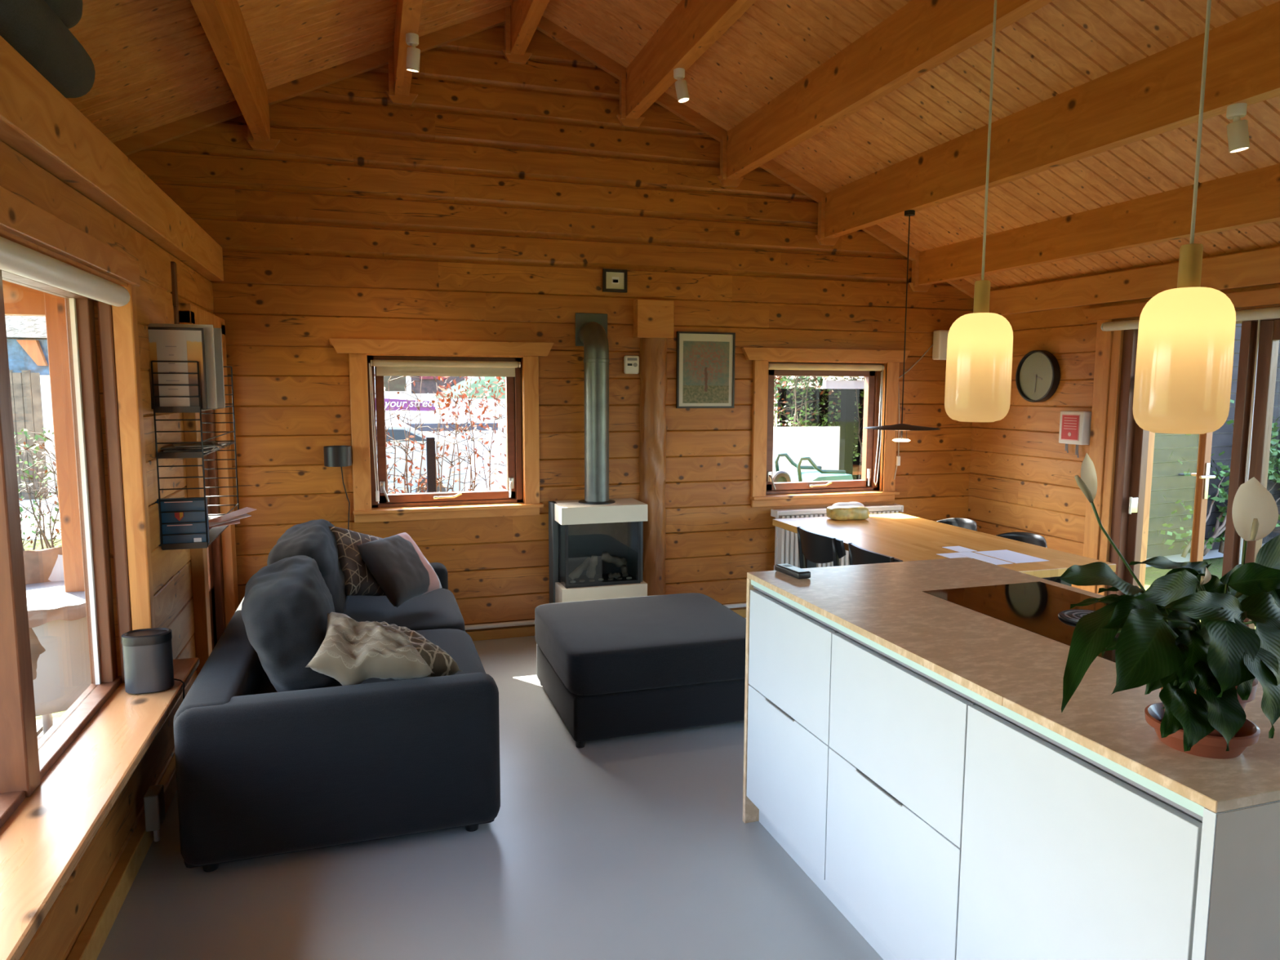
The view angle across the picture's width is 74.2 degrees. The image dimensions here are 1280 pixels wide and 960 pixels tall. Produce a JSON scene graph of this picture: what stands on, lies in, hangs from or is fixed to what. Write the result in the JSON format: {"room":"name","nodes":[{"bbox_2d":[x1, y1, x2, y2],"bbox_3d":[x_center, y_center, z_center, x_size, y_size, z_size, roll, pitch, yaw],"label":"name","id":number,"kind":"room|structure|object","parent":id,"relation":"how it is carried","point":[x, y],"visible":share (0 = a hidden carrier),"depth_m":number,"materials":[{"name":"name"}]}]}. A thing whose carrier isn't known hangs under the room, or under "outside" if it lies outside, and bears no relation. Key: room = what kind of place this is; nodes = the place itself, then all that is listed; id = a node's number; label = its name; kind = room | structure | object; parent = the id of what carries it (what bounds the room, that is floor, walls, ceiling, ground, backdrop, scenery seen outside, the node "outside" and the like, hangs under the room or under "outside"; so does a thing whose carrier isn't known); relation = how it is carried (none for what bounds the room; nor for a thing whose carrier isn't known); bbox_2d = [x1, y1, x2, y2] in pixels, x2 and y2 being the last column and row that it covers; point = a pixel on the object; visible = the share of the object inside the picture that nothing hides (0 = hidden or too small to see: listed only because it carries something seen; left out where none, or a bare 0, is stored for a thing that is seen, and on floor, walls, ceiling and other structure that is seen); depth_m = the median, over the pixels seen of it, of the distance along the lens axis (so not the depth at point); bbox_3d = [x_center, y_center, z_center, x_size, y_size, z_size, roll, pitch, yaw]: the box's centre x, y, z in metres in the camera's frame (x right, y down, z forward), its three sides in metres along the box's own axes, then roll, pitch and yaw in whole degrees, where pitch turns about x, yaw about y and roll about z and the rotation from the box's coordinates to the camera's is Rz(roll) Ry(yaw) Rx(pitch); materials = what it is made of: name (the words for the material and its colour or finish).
{"room":"cabin living room","nodes":[
{"label":"cabin living room","id":0,"kind":"room"},
{"bbox_2d":[0,140,225,959],"bbox_3d":[-1.233,0.387,1.050,0.144,2.155,7.860,-2,7,-18],"label":"wall","id":1,"kind":"structure","parent":0,"point":[60,930],"depth_m":3.09,"materials":[{"name":"brown wood"}]},
{"bbox_2d":[0,186,155,828],"bbox_3d":[-1.285,0.200,1.156,0.210,1.555,4.130,-2,7,-18],"label":"window","id":2,"kind":"structure","parent":1,"relation":"in","point":[24,760],"depth_m":2.95,"materials":[{"name":"brown wood"}]},
{"bbox_2d":[0,236,129,306],"bbox_3d":[-1.391,-0.494,1.682,0.072,0.072,2.557,-2,7,-18],"label":"roller blind","id":3,"kind":"object","parent":2,"relation":"attached to","point":[16,259],"visible":1,"depth_m":2.23,"materials":[{"name":"fabric"}]},
{"bbox_2d":[0,657,199,959],"bbox_3d":[-1.241,0.967,1.302,0.267,0.032,4.420,-2,7,-18],"label":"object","id":4,"kind":"structure","parent":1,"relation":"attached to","point":[46,837],"depth_m":2.20,"materials":[{"name":"brown wood"}]},
{"bbox_2d":[121,627,184,700],"bbox_3d":[-1.756,0.775,3.069,0.194,0.462,0.114,-2,7,-18],"label":"loudspeaker","id":5,"kind":"object","parent":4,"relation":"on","point":[148,655],"visible":0.94,"depth_m":3.00,"materials":[{"name":"fabric"}]},
{"bbox_2d":[122,639,174,693],"bbox_3d":[-1.772,0.665,3.052,0.154,0.172,0.110,-2,7,-18],"label":"grille","id":6,"kind":"object","parent":5,"relation":"attached to","point":[148,664],"depth_m":3.00,"materials":[{"name":"fabric"}]},
{"bbox_2d":[66,755,177,959],"bbox_3d":[-1.154,1.413,1.189,0.038,0.085,7.860,-2,7,-18],"label":"baseboard","id":7,"kind":"structure","parent":1,"relation":"attached to","point":[88,945],"depth_m":2.57,"materials":[{"name":"brown wood"}]},
{"bbox_2d":[143,784,165,841],"bbox_3d":[-1.657,1.146,2.891,0.044,0.180,0.090,-2,7,-18],"label":"wall socket","id":8,"kind":"object","parent":1,"relation":"attached to","point":[153,799],"visible":1,"depth_m":2.85,"materials":[{"name":"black plastic"}]},
{"bbox_2d":[150,360,239,550],"bbox_3d":[-1.935,-0.139,3.724,0.167,0.740,0.867,-2,7,-18],"label":"wall rack","id":9,"kind":"object","parent":1,"relation":"attached to","point":[214,532],"visible":0.77,"depth_m":3.33,"materials":[{"name":"black metal"}]},
{"bbox_2d":[147,326,207,408],"bbox_3d":[-1.821,-0.435,3.295,0.230,0.315,0.022,-2,7,-18],"label":"picture book","id":10,"kind":"object","parent":9,"relation":"on","point":[166,344],"visible":0.78,"depth_m":3.29,"materials":[{"name":"paper"}]},
{"bbox_2d":[151,497,209,546],"bbox_3d":[-1.836,0.165,3.367,0.209,0.185,0.040,-2,7,-18],"label":"book","id":11,"kind":"object","parent":9,"relation":"on","point":[188,505],"visible":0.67,"depth_m":3.36,"materials":[{"name":"black paper"}]},
{"bbox_2d":[147,323,217,408],"bbox_3d":[-1.832,-0.448,3.341,0.278,0.332,0.015,-2,7,-18],"label":"board","id":12,"kind":"object","parent":9,"relation":"on","point":[208,329],"visible":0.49,"depth_m":3.37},
{"bbox_2d":[161,515,229,550],"bbox_3d":[-1.935,0.217,3.760,0.160,0.024,0.861,-2,7,-18],"label":"shelf","id":13,"kind":"object","parent":9,"relation":"attached to","point":[214,532],"depth_m":3.37,"materials":[{"name":"black metal"}]},
{"bbox_2d":[156,441,235,458],"bbox_3d":[-1.934,-0.142,3.721,0.160,0.024,0.861,-2,7,-18],"label":"shelf","id":14,"kind":"object","parent":9,"relation":"attached to","point":[192,454],"depth_m":3.32,"materials":[{"name":"black metal"}]},
{"bbox_2d":[178,302,238,675],"bbox_3d":[-2.233,0.132,4.316,0.155,1.950,0.965,-2,7,-18],"label":"door","id":15,"kind":"structure","parent":1,"relation":"in","point":[208,580],"depth_m":4.57,"materials":[{"name":"brown wood"}]},
{"bbox_2d":[19,471,506,540],"bbox_3d":[-15.468,-0.639,22.151,44.000,0.060,28.500,-2,7,-18],"label":"road","id":16,"kind":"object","parent":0,"point":[495,486],"depth_m":12.83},
{"bbox_2d":[8,369,48,500],"bbox_3d":[-10.115,-0.682,13.069,1.550,2.025,0.050,-2,7,-18],"label":"fence","id":17,"kind":"object","parent":16,"relation":"on","point":[25,385],"visible":0.47,"depth_m":13.20,"materials":[{"name":"wood"}]},
{"bbox_2d":[4,315,56,483],"bbox_3d":[-13.956,-2.659,16.871,9.000,5.109,5.800,-2,7,-18],"label":"house","id":18,"kind":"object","parent":16,"relation":"on","point":[26,335],"visible":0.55,"depth_m":15.14,"materials":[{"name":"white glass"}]},
{"bbox_2d":[376,422,466,493],"bbox_3d":[-4.307,-0.271,13.081,3.050,1.245,1.550,-2,7,-18],"label":"parked car","id":19,"kind":"object","parent":16,"relation":"on","point":[398,432],"visible":0.15,"depth_m":12.64,"materials":[{"name":"white paint"}]},
{"bbox_2d":[374,375,506,472],"bbox_3d":[-4.812,-2.415,18.186,10.000,4.400,2.130,-2,7,-18],"label":"building","id":20,"kind":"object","parent":16,"relation":"on","point":[428,385],"visible":0.17,"depth_m":17.58,"materials":[{"name":"white"}]},
{"bbox_2d":[430,376,505,490],"bbox_3d":[-2.315,-0.780,13.956,2.033,2.081,2.033,1,6,5],"label":"parasol","id":21,"kind":"object","parent":16,"relation":"on","point":[492,379],"visible":0.23,"depth_m":13.32,"materials":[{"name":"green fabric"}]},
{"bbox_2d":[66,0,512,142],"bbox_3d":[-1.085,-1.721,1.046,3.170,1.592,8.400,-2,7,-18],"label":"ceiling","id":22,"kind":"structure","parent":0,"point":[156,64],"depth_m":4.02,"materials":[{"name":"brown wood"}]},
{"bbox_2d":[190,0,279,151],"bbox_3d":[-0.888,-1.574,0.945,0.180,0.320,7.858,-2,7,-18],"label":"purlin","id":23,"kind":"object","parent":22,"relation":"attached to","point":[222,21],"visible":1,"depth_m":3.70,"materials":[{"name":"brown wood"}]},
{"bbox_2d":[385,0,422,105],"bbox_3d":[-0.175,-1.925,1.136,0.180,0.345,7.858,-2,7,-18],"label":"purlin","id":24,"kind":"object","parent":22,"relation":"attached to","point":[408,12],"visible":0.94,"depth_m":4.39,"materials":[{"name":"brown wood"}]},
{"bbox_2d":[501,0,549,64],"bbox_3d":[0.462,-2.237,1.307,0.180,0.327,7.858,-2,7,-18],"label":"purlin","id":25,"kind":"object","parent":22,"relation":"attached to","point":[522,17],"visible":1,"depth_m":4.80,"materials":[{"name":"brown wood"}]},
{"bbox_2d":[96,617,883,959],"bbox_3d":[1.250,1.438,1.986,5.400,0.120,8.100,-2,7,-18],"label":"floor","id":26,"kind":"structure","parent":0,"point":[640,846],"depth_m":2.73,"materials":[{"name":"grey concrete"}]},
{"bbox_2d":[173,519,500,871],"bbox_3d":[-1.304,0.716,3.841,1.052,0.898,2.200,-2,7,-18],"label":"sofa","id":27,"kind":"object","parent":26,"relation":"on","point":[274,755],"visible":0.85,"depth_m":2.87,"materials":[{"name":"grey fabric"}]},
{"bbox_2d":[241,555,342,692],"bbox_3d":[-1.362,0.577,3.345,0.381,0.499,0.989,-2,7,-18],"label":"cushion","id":28,"kind":"object","parent":27,"relation":"on","point":[286,606],"depth_m":2.94,"materials":[{"name":"grey fabric"}]},
{"bbox_2d":[266,519,349,613],"bbox_3d":[-1.641,0.470,4.233,0.357,0.496,0.922,-2,7,-18],"label":"cushion","id":29,"kind":"object","parent":27,"relation":"on","point":[313,539],"depth_m":3.99,"materials":[{"name":"grey fabric"}]},
{"bbox_2d":[328,526,386,595],"bbox_3d":[-1.408,0.409,4.377,0.348,0.361,0.291,-5,8,-40],"label":"cushion","id":30,"kind":"object","parent":27,"relation":"on","point":[358,580],"visible":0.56,"depth_m":4.27,"materials":[{"name":"fabric"}]},
{"bbox_2d":[306,612,434,685],"bbox_3d":[-0.955,0.602,3.005,0.427,0.266,0.213,-2,7,-18],"label":"cushion","id":31,"kind":"object","parent":27,"relation":"on","point":[351,651],"visible":0.98,"depth_m":2.94,"materials":[{"name":"fabric"}]},
{"bbox_2d":[255,628,485,694],"bbox_3d":[-1.107,0.851,3.471,0.909,0.202,1.003,-2,7,-18],"label":"seat cushion","id":32,"kind":"object","parent":27,"relation":"on","point":[458,644],"depth_m":3.63,"materials":[{"name":"grey fabric"}]},
{"bbox_2d":[356,532,441,607],"bbox_3d":[-1.215,0.451,4.336,0.319,0.317,0.353,3,7,27],"label":"cushion","id":33,"kind":"object","parent":27,"relation":"on","point":[397,563],"visible":1,"depth_m":4.23,"materials":[{"name":"fabric"}]},
{"bbox_2d":[343,588,465,631],"bbox_3d":[-1.389,0.755,4.349,0.907,0.203,0.848,-2,7,-18],"label":"seat cushion","id":34,"kind":"object","parent":27,"relation":"on","point":[438,608],"depth_m":4.28,"materials":[{"name":"grey fabric"}]},
{"bbox_2d":[364,621,462,676],"bbox_3d":[-0.916,0.653,3.248,0.322,0.193,0.387,-5,8,-38],"label":"cushion","id":35,"kind":"object","parent":27,"relation":"on","point":[438,660],"visible":0.29,"depth_m":3.19,"materials":[{"name":"fabric"}]},
{"bbox_2d":[548,312,648,603],"bbox_3d":[-0.269,-0.015,5.279,0.556,2.047,0.354,-2,7,-18],"label":"gas fireplace","id":36,"kind":"object","parent":26,"relation":"on","point":[596,541],"visible":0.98,"depth_m":5.23,"materials":[{"name":"beige paint"}]},
{"bbox_2d":[534,592,746,747],"bbox_3d":[0.030,0.906,4.250,0.987,0.440,0.928,-2,7,-18],"label":"ottoman","id":37,"kind":"object","parent":26,"relation":"on","point":[611,668],"visible":0.92,"depth_m":3.86,"materials":[{"name":"grey fabric"}]},
{"bbox_2d":[534,592,746,695],"bbox_3d":[0.031,0.790,4.237,0.987,0.207,0.928,-2,7,-18],"label":"cushion","id":38,"kind":"object","parent":37,"relation":"on","point":[677,642],"depth_m":3.88,"materials":[{"name":"grey fabric"}]},
{"bbox_2d":[796,526,845,568],"bbox_3d":[1.190,0.673,4.840,0.519,0.785,0.470,-2,7,-18],"label":"dining chair","id":39,"kind":"object","parent":26,"relation":"on","point":[816,548],"visible":0.19,"depth_m":4.66,"materials":[{"name":"black wood"}]},
{"bbox_2d":[772,512,1115,586],"bbox_3d":[1.563,0.699,4.772,0.950,0.750,1.740,-2,7,-18],"label":"dining table","id":40,"kind":"object","parent":26,"relation":"on","point":[904,537],"visible":0.41,"depth_m":4.66,"materials":[{"name":"brown wood"}]},
{"bbox_2d":[826,502,869,520],"bbox_3d":[1.335,0.200,5.444,0.292,0.100,0.207,-2,7,-18],"label":"bread bag","id":41,"kind":"object","parent":40,"relation":"on","point":[842,511],"visible":1,"depth_m":5.36,"materials":[{"name":"beige plastic"}]},
{"bbox_2d":[746,579,1279,959],"bbox_3d":[1.097,0.879,2.359,0.942,0.910,1.739,-2,7,-18],"label":"kitchen island","id":42,"kind":"object","parent":26,"relation":"on","point":[941,820],"visible":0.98,"depth_m":1.91,"materials":[{"name":"white paint"}]},
{"bbox_2d":[742,557,1279,823],"bbox_3d":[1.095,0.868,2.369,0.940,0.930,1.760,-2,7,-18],"label":"island countertop","id":43,"kind":"structure","parent":42,"relation":"on","point":[1020,670],"depth_m":2.03,"materials":[{"name":"wood"}]},
{"bbox_2d":[922,581,1119,662],"bbox_3d":[1.266,0.400,2.402,0.470,0.025,0.853,-2,7,-18],"label":"cooktop","id":44,"kind":"object","parent":43,"relation":"in","point":[1041,608],"visible":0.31,"depth_m":2.57,"materials":[{"name":"black glass"}]},
{"bbox_2d":[1054,453,1279,759],"bbox_3d":[1.005,0.220,1.540,0.345,0.537,0.743,6,9,44],"label":"peace lily","id":45,"kind":"object","parent":43,"relation":"on","point":[1206,671],"visible":1,"depth_m":1.40,"materials":[{"name":"plant"}]},
{"bbox_2d":[1080,453,1097,499],"bbox_3d":[0.812,-0.005,1.530,0.028,0.088,0.011,4,7,30],"label":"flower","id":46,"kind":"object","parent":45,"relation":"on","point":[1088,473],"depth_m":1.53,"materials":[{"name":"plant"}]},
{"bbox_2d":[1231,476,1278,541],"bbox_3d":[1.165,0.055,1.615,0.108,0.120,0.028,-1,6,-10],"label":"flower","id":47,"kind":"object","parent":45,"relation":"on","point":[1255,512],"depth_m":1.61,"materials":[{"name":"plant"}]},
{"bbox_2d":[1160,678,1257,737],"bbox_3d":[1.033,0.412,1.555,0.160,0.123,0.160,-2,7,-18],"label":"pot","id":48,"kind":"object","parent":43,"relation":"on","point":[1249,729],"depth_m":1.51,"materials":[{"name":"ceramic"}]},
{"bbox_2d":[126,23,973,631],"bbox_3d":[-0.669,-0.924,5.311,7.200,3.845,0.144,-2,7,-18],"label":"wall","id":49,"kind":"structure","parent":0,"point":[493,206],"depth_m":5.19,"materials":[{"name":"brown wood"}]},
{"bbox_2d":[113,7,505,155],"bbox_3d":[-2.342,-1.945,4.562,3.420,1.641,0.040,-2,7,-18],"label":"trim","id":50,"kind":"structure","parent":49,"relation":"attached to","point":[144,140],"depth_m":4.68,"materials":[{"name":"brown wood"}]},
{"bbox_2d":[323,445,351,529],"bbox_3d":[-1.749,0.322,4.942,0.150,1.040,0.162,-2,7,-18],"label":"wall lamp","id":51,"kind":"object","parent":49,"relation":"attached to","point":[334,455],"visible":0.97,"depth_m":4.83,"materials":[{"name":"black metal"}]},
{"bbox_2d":[328,338,553,523],"bbox_3d":[-1.188,-0.305,5.188,1.314,1.077,0.210,-2,7,-18],"label":"window","id":52,"kind":"structure","parent":49,"relation":"in","point":[361,352],"depth_m":5.13,"materials":[{"name":"brown wood"}]},
{"bbox_2d":[368,360,520,490],"bbox_3d":[-1.172,-0.318,5.160,0.897,0.815,0.048,-2,7,-18],"label":"roller blind","id":53,"kind":"object","parent":52,"relation":"attached to","point":[384,367],"visible":1,"depth_m":5.10,"materials":[{"name":"beige fabric"}]},
{"bbox_2d":[465,608,746,640],"bbox_3d":[0.055,0.943,5.661,5.080,0.062,0.026,-2,7,-18],"label":"baseboard","id":54,"kind":"structure","parent":49,"relation":"attached to","point":[522,631],"depth_m":5.36,"materials":[{"name":"brown wood"}]},
{"bbox_2d":[638,337,666,595],"bbox_3d":[0.096,-0.017,5.533,0.197,2.000,0.084,-2,7,-18],"label":"post","id":55,"kind":"object","parent":49,"relation":"attached to","point":[653,351],"visible":0.85,"depth_m":5.49,"materials":[{"name":"brown wood"}]},
{"bbox_2d":[633,298,674,338],"bbox_3d":[0.087,-1.030,5.420,0.246,0.238,0.094,-2,7,-18],"label":"board","id":56,"kind":"object","parent":55,"relation":"on","point":[652,318],"visible":0.98,"depth_m":5.38,"materials":[{"name":"brown wood"}]},
{"bbox_2d":[675,331,735,408],"bbox_3d":[0.436,-0.726,5.600,0.408,0.499,0.022,-2,7,-18],"label":"framed print","id":57,"kind":"object","parent":49,"relation":"attached to","point":[705,361],"visible":1,"depth_m":5.59},
{"bbox_2d":[536,16,974,298],"bbox_3d":[0.897,-2.055,5.592,3.380,1.623,0.040,-2,7,-18],"label":"trim","id":58,"kind":"structure","parent":49,"relation":"attached to","point":[547,27],"depth_m":5.40,"materials":[{"name":"brown wood"}]},
{"bbox_2d":[741,347,910,507],"bbox_3d":[1.279,-0.374,5.973,1.300,1.082,0.210,-2,7,-18],"label":"window","id":59,"kind":"structure","parent":49,"relation":"in","point":[762,483],"depth_m":5.95,"materials":[{"name":"brown wood"}]},
{"bbox_2d":[768,363,884,485],"bbox_3d":[1.298,-0.380,5.946,0.922,0.865,0.056,-2,7,-18],"label":"roller blind","id":60,"kind":"object","parent":59,"relation":"attached to","point":[771,366],"visible":0.84,"depth_m":5.93,"materials":[{"name":"beige fabric"}]},
{"bbox_2d":[770,503,903,570],"bbox_3d":[1.384,0.514,5.982,0.998,0.654,0.139,-2,7,-18],"label":"radiator","id":61,"kind":"object","parent":49,"relation":"attached to","point":[786,544],"visible":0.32,"depth_m":5.82,"materials":[{"name":"white metal"}]},
{"bbox_2d":[770,503,903,518],"bbox_3d":[1.391,0.215,5.931,0.998,0.048,0.100,-2,7,-18],"label":"grille","id":62,"kind":"object","parent":61,"relation":"attached to","point":[882,508],"depth_m":5.84,"materials":[{"name":"white metal"}]},
{"bbox_2d":[772,426,839,481],"bbox_3d":[1.446,-0.005,10.551,2.350,1.300,0.100,-2,7,-18],"label":"wall","id":63,"kind":"structure","parent":0,"point":[821,444],"depth_m":10.67,"materials":[{"name":"paint"}]},
{"bbox_2d":[542,0,1279,288],"bbox_3d":[2.248,-1.675,2.124,3.830,1.894,8.400,-2,7,-18],"label":"ceiling","id":64,"kind":"structure","parent":0,"point":[1061,46],"depth_m":4.25,"materials":[{"name":"brown wood"}]},
{"bbox_2d":[616,0,756,128],"bbox_3d":[1.135,-1.966,1.553,0.180,0.338,7.858,-2,7,-18],"label":"purlin","id":65,"kind":"object","parent":64,"relation":"attached to","point":[693,26],"visible":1,"depth_m":4.44,"materials":[{"name":"brown wood"}]},
{"bbox_2d":[944,0,1013,422],"bbox_3d":[0.945,-1.177,2.260,0.171,2.039,0.171,-2,7,-18],"label":"pendant lamp","id":66,"kind":"object","parent":65,"relation":"hanging from","point":[980,344],"visible":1,"depth_m":2.29,"materials":[{"name":"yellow glass"}]},
{"bbox_2d":[1133,0,1235,434],"bbox_3d":[1.135,-1.113,1.669,0.171,2.039,0.171,-2,7,-18],"label":"pendant lamp","id":67,"kind":"object","parent":65,"relation":"hanging from","point":[1185,342],"visible":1,"depth_m":1.70,"materials":[{"name":"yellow glass"}]},
{"bbox_2d":[716,0,1053,187],"bbox_3d":[1.782,-1.677,1.793,0.180,0.339,7.858,-2,7,-18],"label":"purlin","id":68,"kind":"object","parent":64,"relation":"attached to","point":[920,36],"visible":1,"depth_m":3.94,"materials":[{"name":"brown wood"}]},
{"bbox_2d":[814,0,1279,245],"bbox_3d":[2.471,-1.367,2.048,0.180,0.342,7.858,-2,7,-18],"label":"purlin","id":69,"kind":"object","parent":64,"relation":"attached to","point":[1158,93],"visible":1,"depth_m":3.64,"materials":[{"name":"brown wood"}]},
{"bbox_2d":[863,209,940,441],"bbox_3d":[1.551,-0.888,4.943,0.438,1.330,0.438,-2,7,-18],"label":"pendant","id":70,"kind":"object","parent":69,"relation":"hanging from","point":[901,427],"visible":1,"depth_m":4.92,"materials":[{"name":"black metal"}]},
{"bbox_2d":[1226,102,1249,152],"bbox_3d":[2.163,-1.271,3.059,0.080,0.160,0.068,-2,7,-18],"label":"spotlight","id":71,"kind":"object","parent":69,"relation":"attached to","point":[1237,133],"visible":1,"depth_m":3.04,"materials":[{"name":"white plastic"}]},
{"bbox_2d":[908,161,1279,292],"bbox_3d":[3.192,-1.088,2.311,0.180,0.305,7.858,-2,7,-18],"label":"purlin","id":72,"kind":"object","parent":64,"relation":"attached to","point":[1251,197],"visible":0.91,"depth_m":4.40,"materials":[{"name":"brown wood"}]},
{"bbox_2d":[967,243,1279,589],"bbox_3d":[3.735,0.155,2.623,0.144,2.310,7.860,-2,7,-18],"label":"wall","id":73,"kind":"structure","parent":0,"point":[1022,479],"depth_m":5.65,"materials":[{"name":"brown wood"}]},
{"bbox_2d":[1015,350,1060,402],"bbox_3d":[2.647,-0.691,5.634,0.056,0.344,0.344,-2,7,-18],"label":"wall clock","id":74,"kind":"object","parent":73,"relation":"attached to","point":[1037,375],"visible":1,"depth_m":5.62,"materials":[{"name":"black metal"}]},
{"bbox_2d":[1058,410,1091,457],"bbox_3d":[2.742,-0.287,5.339,0.079,0.293,0.190,-2,7,-18],"label":"box","id":75,"kind":"object","parent":73,"relation":"attached to","point":[1074,426],"visible":1,"depth_m":5.29,"materials":[{"name":"white plastic"}]},
{"bbox_2d":[989,246,1279,315],"bbox_3d":[3.685,-0.869,2.489,0.100,0.175,7.850,-2,7,-18],"label":"beam","id":76,"kind":"structure","parent":73,"relation":"attached to","point":[1257,268],"depth_m":4.90,"materials":[{"name":"brown wood"}]},
{"bbox_2d":[1080,287,1279,629],"bbox_3d":[3.980,0.276,2.652,0.712,2.085,5.940,-2,7,-18],"label":"door","id":77,"kind":"structure","parent":73,"relation":"in","point":[1121,452],"depth_m":5.04,"materials":[{"name":"brown wood"}]},
{"bbox_3d":[1.766,-0.093,-2.260,7.200,3.845,0.145,-2,7,-18],"label":"wall","id":78,"kind":"structure","parent":0,"visible":0},
{"bbox_2d":[0,35,223,281],"bbox_3d":[-1.208,-0.781,0.928,0.208,0.185,7.855,-2,7,-18],"label":"beam","id":79,"kind":"structure","parent":78,"relation":"attached to","point":[37,122],"depth_m":2.43,"materials":[{"name":"brown wood"}]},
{"label":"outside","id":80,"kind":"structure","parent":0,"visible":0},
{"bbox_2d":[774,376,864,462],"bbox_3d":[2.735,-1.062,11.447,2.100,1.666,0.950,-2,7,-18],"label":"shrub","id":81,"kind":"object","parent":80,"point":[800,420],"visible":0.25,"depth_m":11.33,"materials":[{"name":"green plant"}]},
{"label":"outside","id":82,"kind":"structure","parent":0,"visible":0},
{"bbox_2d":[22,411,1255,720],"bbox_3d":[-4.574,0.370,14.412,80.000,0.280,90.000,-2,7,-18],"label":"lawn","id":83,"kind":"structure","parent":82,"point":[1152,573],"depth_m":8.54,"materials":[{"name":"plant"}]},
{"bbox_2d":[13,427,61,540],"bbox_3d":[-7.025,-0.007,9.897,1.484,1.439,0.873,-2,7,-18],"label":"shrub","id":84,"kind":"object","parent":83,"relation":"on","point":[25,433],"visible":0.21,"depth_m":9.90,"materials":[{"name":"green plant"}]},
{"bbox_2d":[35,719,57,741],"bbox_3d":[-2.454,1.682,0.715,2.458,0.045,7.500,-2,7,-18],"label":"deck","id":85,"kind":"object","parent":83,"relation":"on","point":[39,723],"visible":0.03,"depth_m":4.32,"materials":[{"name":"white"}]},
{"bbox_2d":[2,280,84,592],"bbox_3d":[-3.525,0.169,4.166,2.200,2.300,0.120,-2,7,-18],"label":"frame","id":86,"kind":"object","parent":85,"relation":"on","point":[19,300],"visible":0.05,"depth_m":4.25,"materials":[{"name":"brown wood"}]},
{"bbox_2d":[25,580,85,734],"bbox_3d":[-3.293,0.954,4.009,1.300,0.685,1.100,-2,7,-18],"label":"patio table","id":87,"kind":"object","parent":85,"relation":"on","point":[51,594],"visible":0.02,"depth_m":4.22,"materials":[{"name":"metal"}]},
{"bbox_2d":[48,554,64,581],"bbox_3d":[-3.120,0.836,4.389,0.480,0.841,0.480,-5,8,-37],"label":"garden chair","id":88,"kind":"object","parent":85,"relation":"on","point":[57,574],"visible":0.06,"depth_m":4.59,"materials":[{"name":"white plastic"}]},
{"bbox_2d":[22,546,62,584],"bbox_3d":[-3.135,0.581,4.384,0.498,0.426,0.519,-4,8,-37],"label":"plant pot","id":89,"kind":"object","parent":88,"relation":"on","point":[39,564],"visible":0.12,"depth_m":4.54,"materials":[{"name":"ceramic"}]},
{"bbox_2d":[31,617,91,716],"bbox_3d":[-2.419,0.926,3.581,0.480,0.841,0.480,-5,8,-37],"label":"garden chair","id":90,"kind":"object","parent":85,"relation":"on","point":[63,670],"visible":0.33,"depth_m":3.38,"materials":[{"name":"white plastic"}]},
{"bbox_2d":[27,602,86,679],"bbox_3d":[-2.401,0.676,3.533,0.498,0.426,0.520,-4,8,-36],"label":"sheepskin","id":91,"kind":"object","parent":90,"relation":"on","point":[37,618],"visible":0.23,"depth_m":3.32,"materials":[{"name":"fur"}]},
{"bbox_2d":[375,376,506,493],"bbox_3d":[-1.917,-0.101,7.838,2.558,2.134,0.782,-2,7,-18],"label":"hedge","id":92,"kind":"object","parent":83,"relation":"on","point":[448,402],"visible":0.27,"depth_m":7.80,"materials":[{"name":"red plant"}]},
{"bbox_2d":[772,453,853,482],"bbox_3d":[1.597,0.328,8.181,0.767,1.151,0.486,-2,7,-18],"label":"sun lounger","id":93,"kind":"object","parent":83,"relation":"on","point":[820,474],"visible":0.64,"depth_m":8.01,"materials":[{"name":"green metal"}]},
{"bbox_2d":[790,471,853,481],"bbox_3d":[1.737,-0.036,8.186,0.476,0.060,0.450,-2,7,-18],"label":"cushion","id":94,"kind":"object","parent":93,"relation":"on","point":[811,476],"depth_m":8.02,"materials":[{"name":"fabric"}]},
{"bbox_2d":[777,376,864,479],"bbox_3d":[2.677,-0.469,11.213,1.900,2.089,2.100,-2,7,-18],"label":"shed","id":95,"kind":"object","parent":83,"relation":"on","point":[847,388],"visible":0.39,"depth_m":11.49,"materials":[{"name":"brown wood"}]},
{"bbox_2d":[1146,323,1279,567],"bbox_3d":[7.310,-2.024,10.575,8.499,5.350,2.850,-3,7,-25],"label":"outbuilding","id":96,"kind":"structure","parent":83,"relation":"on","point":[1169,480],"depth_m":8.65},
{"bbox_2d":[1157,399,1279,557],"bbox_3d":[6.899,-0.349,9.049,5.025,2.188,0.363,-3,7,-25],"label":"climbing ivy","id":97,"kind":"object","parent":96,"relation":"attached to","point":[1273,463],"visible":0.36,"depth_m":8.72,"materials":[{"name":"green plant"}]},
{"bbox_3d":[-1.836,-0.806,0.726,1.390,0.194,7.860,-2,7,-18],"label":"trim","id":98,"kind":"structure","parent":0,"visible":0},
{"bbox_2d":[0,0,95,97],"bbox_3d":[-1.481,-1.115,1.905,0.166,0.166,1.220,-2,7,-18],"label":"rolled mat","id":99,"kind":"object","parent":98,"relation":"on","point":[31,27],"visible":0.87,"depth_m":2.13,"materials":[{"name":"grey fabric"}]},
{"bbox_2d":[44,0,82,28],"bbox_3d":[-1.462,-1.270,1.830,0.156,0.156,1.220,-2,7,-18],"label":"rolled mat","id":100,"kind":"object","parent":99,"relation":"on","point":[69,12],"visible":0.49,"depth_m":2.29,"materials":[{"name":"grey fabric"}]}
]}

